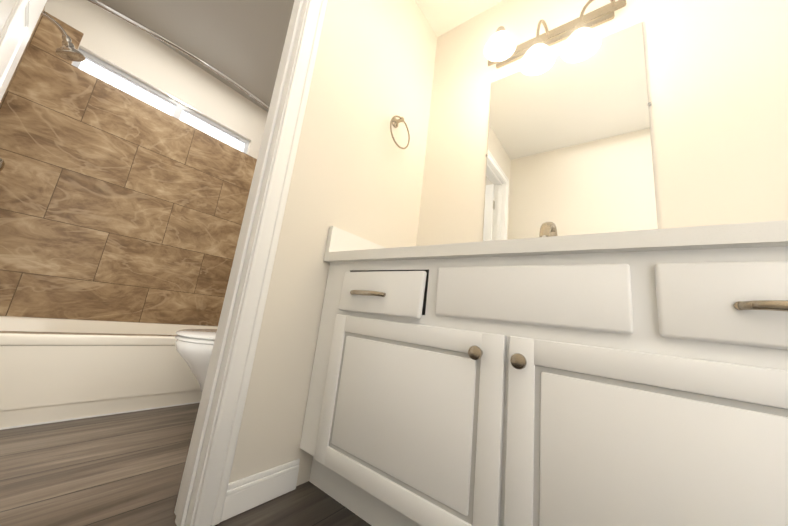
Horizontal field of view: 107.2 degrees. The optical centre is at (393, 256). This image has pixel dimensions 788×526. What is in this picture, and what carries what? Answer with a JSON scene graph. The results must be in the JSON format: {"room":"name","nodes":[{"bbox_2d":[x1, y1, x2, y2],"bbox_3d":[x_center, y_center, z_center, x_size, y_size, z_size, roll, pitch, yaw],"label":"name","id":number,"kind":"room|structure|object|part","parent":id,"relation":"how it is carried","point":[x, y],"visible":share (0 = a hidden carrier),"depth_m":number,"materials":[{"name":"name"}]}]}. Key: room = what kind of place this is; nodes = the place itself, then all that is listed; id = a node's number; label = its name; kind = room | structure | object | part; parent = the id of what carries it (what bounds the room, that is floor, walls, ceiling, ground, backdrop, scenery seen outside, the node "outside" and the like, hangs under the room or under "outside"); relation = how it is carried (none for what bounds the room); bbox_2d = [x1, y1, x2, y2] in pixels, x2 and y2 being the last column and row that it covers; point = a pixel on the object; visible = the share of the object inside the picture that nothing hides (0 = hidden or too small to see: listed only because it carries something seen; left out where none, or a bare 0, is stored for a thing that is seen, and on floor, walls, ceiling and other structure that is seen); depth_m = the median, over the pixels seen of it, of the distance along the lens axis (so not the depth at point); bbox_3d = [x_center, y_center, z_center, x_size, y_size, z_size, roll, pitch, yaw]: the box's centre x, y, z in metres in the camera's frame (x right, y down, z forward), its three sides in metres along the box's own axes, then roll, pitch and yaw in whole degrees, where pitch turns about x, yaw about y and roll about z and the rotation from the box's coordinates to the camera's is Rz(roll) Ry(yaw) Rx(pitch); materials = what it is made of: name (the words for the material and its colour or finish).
{"room":"bathroom","nodes":[
{"label":"bathroom","id":0,"kind":"room"},
{"bbox_2d":[44,0,267,158],"bbox_3d":[-1.778,-0.381,2.146,0.140,2.380,1.520,-3,-15,38],"label":"wall","id":1,"kind":"structure","parent":0,"point":[129,49],"depth_m":2.15,"materials":[{"name":"beige paint"}]},
{"bbox_2d":[0,6,47,117],"bbox_3d":[-1.854,-0.587,1.280,0.770,1.805,0.008,-3,-15,38],"label":"tiled wall","id":2,"kind":"structure","parent":1,"relation":"attached to","point":[23,61],"depth_m":1.64,"materials":[{"name":"brown tile"}]},
{"bbox_2d":[41,11,84,61],"bbox_3d":[-1.741,-1.147,1.510,0.108,0.187,0.216,-3,-15,38],"label":"shower head","id":3,"kind":"object","parent":2,"relation":"attached to","point":[66,50],"visible":0.77,"depth_m":1.52},
{"bbox_2d":[87,0,269,109],"bbox_3d":[-1.000,-1.014,1.730,0.176,0.060,1.502,-3,-15,38],"label":"shower rod","id":4,"kind":"object","parent":2,"relation":"attached to","point":[160,37],"visible":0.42,"depth_m":1.48,"materials":[{"name":"silver metal"}]},
{"bbox_2d":[0,13,256,325],"bbox_3d":[-1.758,-0.394,2.134,0.108,1.805,1.520,-3,-15,38],"label":"tiled wall","id":5,"kind":"structure","parent":1,"relation":"attached to","point":[116,204],"depth_m":1.89,"materials":[{"name":"brown tile"}]},
{"bbox_2d":[72,48,248,152],"bbox_3d":[-1.698,-1.126,2.268,0.046,0.153,1.105,-3,-15,38],"label":"sliding window","id":6,"kind":"structure","parent":1,"relation":"in","point":[108,73],"depth_m":2.17,"materials":[{"name":"white metal"}]},
{"bbox_2d":[0,403,370,525],"bbox_3d":[-0.432,0.746,0.700,4.150,0.100,2.150,-3,-15,38],"label":"floor","id":7,"kind":"structure","parent":0,"point":[124,469],"depth_m":0.90,"materials":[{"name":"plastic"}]},
{"bbox_2d":[0,316,217,429],"bbox_3d":[-1.529,0.587,1.654,0.760,0.352,1.499,-3,-15,38],"label":"bathtub","id":8,"kind":"object","parent":7,"relation":"on","point":[53,370],"visible":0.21,"depth_m":1.31,"materials":[{"name":"beige ceramic"}]},
{"bbox_2d":[175,329,216,392],"bbox_3d":[-0.688,0.436,1.519,0.450,0.782,0.769,-3,-15,38],"label":"toilet","id":9,"kind":"object","parent":7,"relation":"on","point":[194,347],"visible":0.12,"depth_m":1.21,"materials":[{"name":"white ceramic"}]},
{"bbox_2d":[300,224,787,525],"bbox_3d":[0.617,0.417,0.648,1.894,0.756,0.620,-3,-15,38],"label":"bathroom vanity","id":10,"kind":"object","parent":7,"relation":"on","point":[633,378],"depth_m":0.57,"materials":[{"name":"white paint"}]},
{"bbox_2d":[325,220,787,255],"bbox_3d":[0.668,0.042,0.738,1.894,0.046,0.597,-3,-15,38],"label":"countertop","id":11,"kind":"structure","parent":10,"relation":"on","point":[754,224],"depth_m":0.58,"materials":[{"name":"white stone"}]},
{"bbox_2d":[539,222,556,236],"bbox_3d":[0.556,-0.032,1.047,0.279,0.200,0.159,-3,-15,38],"label":"faucet","id":12,"kind":"object","parent":11,"relation":"on","point":[548,229],"visible":0.1,"depth_m":1.02,"materials":[{"name":"silver metal"}]},
{"bbox_2d":[98,0,502,111],"bbox_3d":[-0.148,-1.664,1.215,4.150,0.100,2.150,-3,-15,38],"label":"ceiling","id":13,"kind":"structure","parent":0,"point":[241,42],"depth_m":1.98,"materials":[{"name":"paint"}]},
{"bbox_2d":[229,0,436,485],"bbox_3d":[-0.386,-0.453,1.038,0.100,2.380,1.640,-3,-15,38],"label":"wall","id":14,"kind":"structure","parent":0,"point":[358,171],"depth_m":1.16,"materials":[{"name":"beige paint"}]},
{"bbox_2d":[0,0,46,170],"bbox_3d":[-1.066,-0.426,0.728,0.613,2.018,0.157,-3,-15,38],"label":"bathroom door","id":15,"kind":"structure","parent":14,"relation":"in","point":[19,19],"depth_m":0.87,"materials":[{"name":"white paint"}]},
{"bbox_2d":[174,0,327,525],"bbox_3d":[-0.615,-0.401,0.737,0.134,2.102,0.754,-3,-15,38],"label":"door frame","id":16,"kind":"structure","parent":14,"relation":"attached to","point":[202,493],"depth_m":0.87,"materials":[{"name":"white wood"}]},
{"bbox_2d":[225,459,299,499],"bbox_3d":[-0.325,0.755,1.138,0.013,0.088,0.749,-3,-15,38],"label":"baseboard","id":17,"kind":"structure","parent":14,"relation":"attached to","point":[245,484],"depth_m":0.86,"materials":[{"name":"white wood"}]},
{"bbox_2d":[325,226,383,251],"bbox_3d":[-0.071,0.002,1.317,0.019,0.102,0.578,-3,-15,38],"label":"backsplash","id":18,"kind":"structure","parent":14,"relation":"attached to","point":[338,239],"depth_m":1.14,"materials":[{"name":"white stone"}]},
{"bbox_2d":[390,115,409,148],"bbox_3d":[0.017,-0.619,1.445,0.054,0.178,0.160,-3,-15,38],"label":"towel ring","id":19,"kind":"object","parent":14,"relation":"attached to","point":[394,121],"visible":1,"depth_m":1.45,"materials":[{"name":"silver metal"}]},
{"bbox_2d":[416,0,787,245],"bbox_3d":[0.271,-0.257,1.593,4.050,2.380,0.150,-3,-15,38],"label":"wall","id":20,"kind":"structure","parent":0,"point":[717,80],"depth_m":1.14,"materials":[{"name":"beige paint"}]},
{"bbox_2d":[484,0,626,75],"bbox_3d":[0.658,-0.969,1.278,0.580,0.290,0.257,-3,-15,38],"label":"sconce","id":21,"kind":"object","parent":20,"relation":"attached to","point":[537,53],"visible":1,"depth_m":1.27,"materials":[{"name":"white glass"}]},
{"bbox_3d":[0.703,-0.474,1.256,0.626,0.940,0.007,-3,-15,38],"label":"mirror","id":22,"kind":"part","parent":20,"relation":"part of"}
]}

